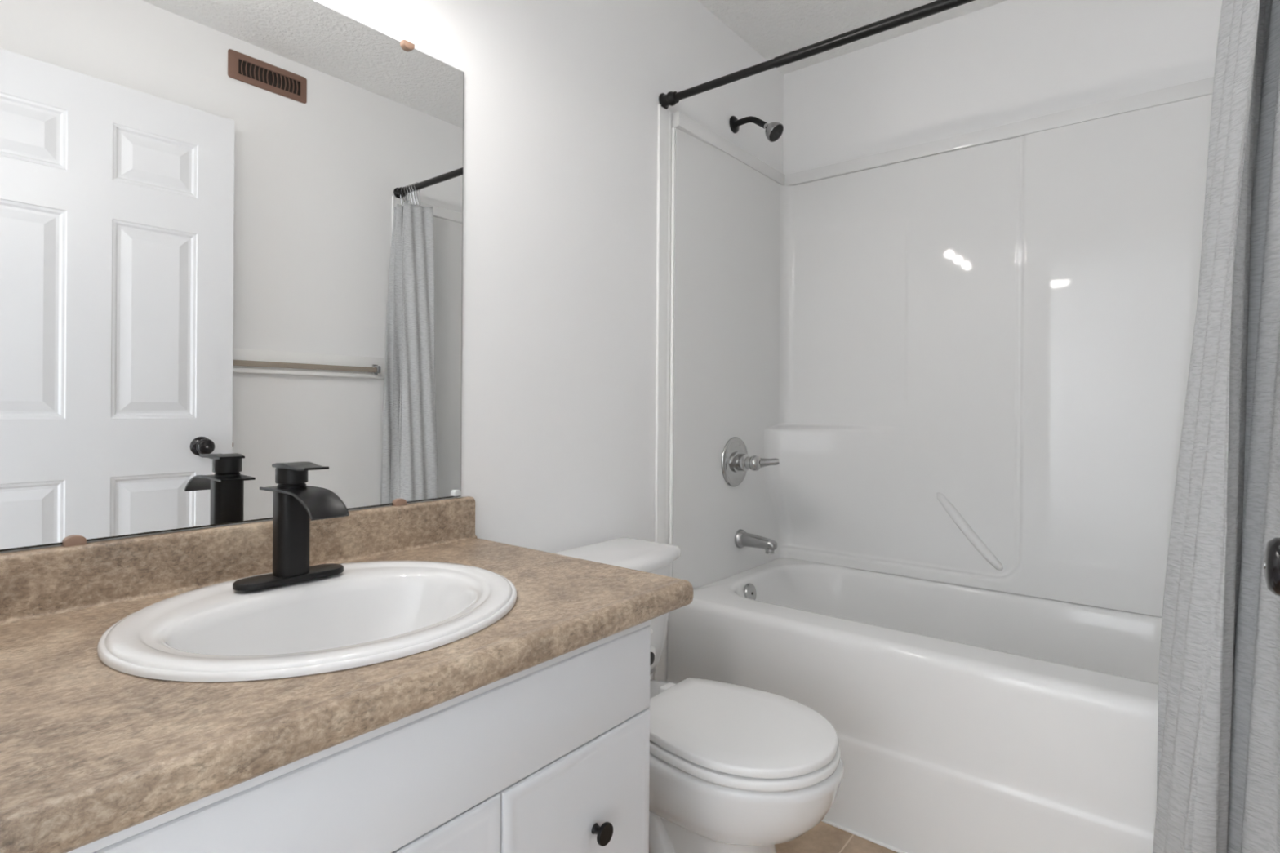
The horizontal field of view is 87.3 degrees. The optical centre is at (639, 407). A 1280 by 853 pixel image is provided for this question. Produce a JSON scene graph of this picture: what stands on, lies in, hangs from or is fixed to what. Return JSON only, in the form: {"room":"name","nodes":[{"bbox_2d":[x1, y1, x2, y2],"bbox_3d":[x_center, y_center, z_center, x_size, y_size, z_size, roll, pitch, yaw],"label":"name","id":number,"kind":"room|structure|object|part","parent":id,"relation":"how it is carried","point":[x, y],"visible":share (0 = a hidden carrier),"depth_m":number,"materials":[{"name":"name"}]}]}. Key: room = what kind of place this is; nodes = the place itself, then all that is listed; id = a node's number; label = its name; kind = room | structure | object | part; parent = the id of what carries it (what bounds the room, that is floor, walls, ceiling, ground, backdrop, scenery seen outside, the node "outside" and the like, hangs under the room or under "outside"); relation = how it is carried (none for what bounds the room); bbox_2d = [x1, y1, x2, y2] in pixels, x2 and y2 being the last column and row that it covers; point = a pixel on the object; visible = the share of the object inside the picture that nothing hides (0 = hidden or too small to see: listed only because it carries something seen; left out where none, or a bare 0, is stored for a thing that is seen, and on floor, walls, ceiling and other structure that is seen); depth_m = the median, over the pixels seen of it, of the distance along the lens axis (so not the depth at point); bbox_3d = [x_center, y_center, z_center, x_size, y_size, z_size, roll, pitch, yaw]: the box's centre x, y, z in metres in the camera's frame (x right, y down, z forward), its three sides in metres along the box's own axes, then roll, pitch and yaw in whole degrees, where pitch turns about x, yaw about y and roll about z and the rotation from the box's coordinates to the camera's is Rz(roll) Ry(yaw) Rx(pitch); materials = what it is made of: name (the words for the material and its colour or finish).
{"room":"bathroom","nodes":[
{"label":"bathroom","id":0,"kind":"room"},
{"bbox_2d":[0,0,783,681],"bbox_3d":[-0.223,-0.134,1.804,0.110,2.440,2.644,0,0,39],"label":"wall","id":1,"kind":"structure","parent":0,"point":[561,97],"depth_m":1.75,"materials":[{"name":"white paint"}]},
{"bbox_2d":[0,0,463,551],"bbox_3d":[-0.693,-0.275,1.112,0.014,0.949,0.964,0,0,39],"label":"wall mirror","id":2,"kind":"object","parent":1,"relation":"attached to","point":[231,231],"visible":1,"depth_m":1.10,"materials":[{"name":"grey mirror"}]},
{"bbox_2d":[0,496,476,625],"bbox_3d":[-0.683,0.246,1.117,0.029,0.093,0.995,0,0,39],"label":"backsplash","id":3,"kind":"structure","parent":1,"relation":"attached to","point":[44,582],"depth_m":1.06,"materials":[{"name":"brown stone"}]},
{"bbox_2d":[653,104,675,681],"bbox_3d":[0.075,0.080,2.080,0.015,2.011,0.080,0,0,39],"label":"trim","id":4,"kind":"structure","parent":1,"relation":"attached to","point":[665,132],"depth_m":2.08,"materials":[{"name":"white"}]},
{"bbox_2d":[728,115,783,142],"bbox_3d":[0.411,-0.982,2.352,0.191,0.126,0.067,0,0,39],"label":"shower","id":5,"kind":"object","parent":1,"relation":"attached to","point":[773,131],"visible":1,"depth_m":2.33,"materials":[{"name":"black metal"}]},
{"bbox_3d":[0.391,-1.000,2.368,0.130,0.058,0.021,0,0,39],"label":"arm","id":6,"kind":"part","parent":5,"relation":"part of","materials":[{"name":"black metal"}]},
{"bbox_2d":[774,821,897,852],"bbox_3d":[0.564,1.112,1.030,4.100,0.040,2.644,0,0,39],"label":"floor","id":7,"kind":"structure","parent":0,"point":[823,837],"depth_m":1.68,"materials":[{"name":"beige tile"}]},
{"bbox_2d":[66,619,651,852],"bbox_3d":[-0.485,0.708,0.903,0.606,0.752,0.911,0,0,39],"label":"vanity cabinet","id":8,"kind":"object","parent":7,"relation":"on","point":[553,755],"visible":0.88,"depth_m":0.81,"materials":[{"name":"white wood"}]},
{"bbox_2d":[0,496,693,852],"bbox_3d":[-0.456,0.267,0.936,0.610,0.132,0.995,0,0,39],"label":"countertop","id":9,"kind":"structure","parent":8,"relation":"on","point":[91,750],"depth_m":0.75,"materials":[{"name":"brown stone"}]},
{"bbox_2d":[232,461,349,591],"bbox_3d":[-0.529,0.183,1.053,0.179,0.189,0.168,0,0,39],"label":"faucet","id":10,"kind":"object","parent":9,"relation":"on","point":[295,503],"visible":1,"depth_m":1.05,"materials":[{"name":"black metal"}]},
{"bbox_3d":[-0.561,0.272,1.077,0.055,0.010,0.168,0,0,39],"label":"deck plate","id":11,"kind":"part","parent":10,"relation":"part of","materials":[{"name":"black metal"}]},
{"bbox_3d":[-0.536,0.105,1.059,0.106,0.033,0.047,0,0,39],"label":"handle","id":12,"kind":"part","parent":10,"relation":"part of","materials":[{"name":"black metal"}]},
{"bbox_3d":[-0.529,0.147,1.053,0.179,0.037,0.057,0,0,39],"label":"spout","id":13,"kind":"part","parent":10,"relation":"part of","materials":[{"name":"black metal"}]},
{"bbox_2d":[97,560,516,681],"bbox_3d":[-0.442,0.357,0.970,0.496,0.157,0.536,0,0,39],"label":"sink","id":14,"kind":"object","parent":9,"relation":"in","point":[367,613],"visible":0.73,"depth_m":0.97,"materials":[{"name":"white ceramic"}]},
{"bbox_3d":[-0.276,0.734,0.731,0.018,0.495,0.302,0,0,39],"label":"door","id":15,"kind":"part","parent":8,"relation":"part of","materials":[{"name":"white wood"}]},
{"bbox_3d":[-0.086,0.735,0.970,0.018,0.495,0.304,0,0,39],"label":"door","id":16,"kind":"part","parent":8,"relation":"part of","materials":[{"name":"white wood"}]},
{"bbox_3d":[-0.057,0.616,0.972,0.022,0.031,0.031,0,0,39],"label":"knob","id":17,"kind":"part","parent":8,"relation":"part of","materials":[{"name":"black metal"}]},
{"bbox_2d":[649,628,654,665],"bbox_3d":[-0.002,0.405,1.147,0.052,0.066,0.069,0,0,39],"label":"paper holder","id":18,"kind":"object","parent":8,"relation":"attached to","point":[652,648],"visible":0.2,"depth_m":1.14,"materials":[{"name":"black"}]},
{"bbox_2d":[649,652,654,665],"bbox_3d":[0.017,0.425,1.133,0.004,0.022,0.022,0,0,39],"label":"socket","id":19,"kind":"object","parent":18,"relation":"attached to","point":[652,654],"depth_m":1.13,"materials":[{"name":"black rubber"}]},
{"bbox_3d":[0.001,0.423,1.142,0.032,0.030,0.050,0,0,39],"label":"arm","id":20,"kind":"part","parent":18,"relation":"part of","materials":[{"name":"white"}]},
{"bbox_2d":[551,537,843,852],"bbox_3d":[0.095,0.728,1.522,0.734,0.720,0.462,0,0,39],"label":"toilet","id":21,"kind":"object","parent":7,"relation":"on","point":[734,768],"visible":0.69,"depth_m":1.34,"materials":[{"name":"white ceramic"}]},
{"bbox_3d":[-0.092,0.384,1.672,0.252,0.034,0.462,0,0,39],"label":"tank lid","id":22,"kind":"part","parent":21,"relation":"part of","materials":[{"name":"white ceramic"}]},
{"bbox_3d":[-0.099,0.554,1.677,0.222,0.304,0.432,0,0,39],"label":"tank","id":23,"kind":"part","parent":21,"relation":"part of","materials":[{"name":"white ceramic"}]},
{"bbox_3d":[0.207,0.677,1.433,0.424,0.020,0.353,0,0,39],"label":"lid","id":24,"kind":"part","parent":21,"relation":"part of","materials":[{"name":"white plastic"}]},
{"bbox_3d":[0.207,0.701,1.433,0.432,0.021,0.362,0,0,39],"label":"seat","id":25,"kind":"part","parent":21,"relation":"part of","materials":[{"name":"white plastic"}]},
{"bbox_3d":[0.130,0.901,1.493,0.641,0.376,0.366,0,0,39],"label":"bowl","id":26,"kind":"part","parent":21,"relation":"part of","materials":[{"name":"white ceramic"}]},
{"bbox_2d":[666,558,1162,852],"bbox_3d":[0.897,0.846,1.940,1.481,0.496,0.795,0,0,39],"label":"bathtub","id":27,"kind":"object","parent":7,"relation":"on","point":[965,719],"visible":0.72,"depth_m":1.67,"materials":[{"name":"white plastic"}]},
{"bbox_3d":[0.378,0.639,2.297,0.022,0.068,0.068,0,0,39],"label":"overflow plate","id":28,"kind":"part","parent":27,"relation":"part of","materials":[{"name":"silver metal"}]},
{"bbox_2d":[671,76,1213,617],"bbox_3d":[0.914,-0.161,1.952,1.483,1.517,0.774,0,0,39],"label":"tub surround","id":29,"kind":"object","parent":27,"relation":"on","point":[964,359],"visible":0.89,"depth_m":2.22,"materials":[{"name":"white plastic"}]},
{"bbox_3d":[0.340,-0.141,2.398,0.029,1.470,0.746,0,0,39],"label":"panel","id":30,"kind":"part","parent":29,"relation":"part of","materials":[{"name":"white plastic"}]},
{"bbox_2d":[720,436,779,486],"bbox_3d":[0.394,0.194,2.322,0.154,0.176,0.176,0,0,39],"label":"shower valve","id":31,"kind":"object","parent":29,"relation":"attached to","point":[735,463],"visible":1,"depth_m":2.33,"materials":[{"name":"silver metal"}]},
{"bbox_3d":[0.442,0.194,2.320,0.078,0.039,0.040,0,0,7],"label":"lever","id":32,"kind":"part","parent":31,"relation":"part of","materials":[{"name":"silver metal"}]},
{"bbox_2d":[734,528,777,554],"bbox_3d":[0.412,0.473,2.357,0.143,0.070,0.067,0,0,39],"label":"tub spout","id":33,"kind":"object","parent":29,"relation":"attached to","point":[742,539],"visible":1,"depth_m":2.34,"materials":[{"name":"silver metal"}]},
{"bbox_2d":[764,548,774,554],"bbox_3d":[0.450,0.498,2.327,0.033,0.021,0.033,0,0,39],"label":"outlet","id":34,"kind":"object","parent":33,"relation":"attached to","point":[768,551],"depth_m":2.31,"materials":[{"name":"silver metal"}]},
{"bbox_2d":[697,0,1008,74],"bbox_3d":[-0.614,-1.381,-0.472,4.120,0.050,6.704,0,0,39],"label":"ceiling","id":35,"kind":"structure","parent":0,"point":[774,28],"depth_m":2.33,"materials":[{"name":"white paint"}]},
{"bbox_2d":[782,0,1222,175],"bbox_3d":[1.233,-0.123,2.265,1.595,2.440,0.110,0,0,39],"label":"wall","id":36,"kind":"structure","parent":0,"point":[1010,61],"depth_m":2.24,"materials":[{"name":"white paint"}]},
{"bbox_3d":[0.990,-0.125,0.768,0.110,2.440,2.534,0,0,39],"label":"wall","id":37,"kind":"structure","parent":0,"visible":0},
{"bbox_2d":[658,0,975,109],"bbox_3d":[0.653,-0.944,1.617,1.484,0.048,0.048,0,0,39],"label":"curtain rod","id":38,"kind":"object","parent":37,"relation":"attached to","point":[671,99],"visible":1,"depth_m":1.75,"materials":[{"name":"black metal"}]},
{"label":"curtain hook","id":39,"kind":"object","parent":38,"relation":"hanging from","visible":0},
{"bbox_2d":[1152,0,1279,852],"bbox_3d":[1.103,0.063,1.229,0.265,1.865,0.174,0,0,39],"label":"shower curtain","id":40,"kind":"object","parent":39,"relation":"hanging from","point":[1218,768],"visible":0.99,"depth_m":1.22,"materials":[{"name":"grey fabric"}]},
{"bbox_3d":[-0.414,-0.135,0.196,1.595,2.440,0.110,0,0,39],"label":"wall","id":41,"kind":"structure","parent":0,"visible":0},
{"bbox_2d":[1262,537,1279,595],"bbox_3d":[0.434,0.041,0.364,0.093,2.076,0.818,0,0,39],"label":"door knob","id":42,"kind":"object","parent":41,"relation":"in","point":[1271,563],"depth_m":0.61,"materials":[{"name":"black metal"}]}
]}

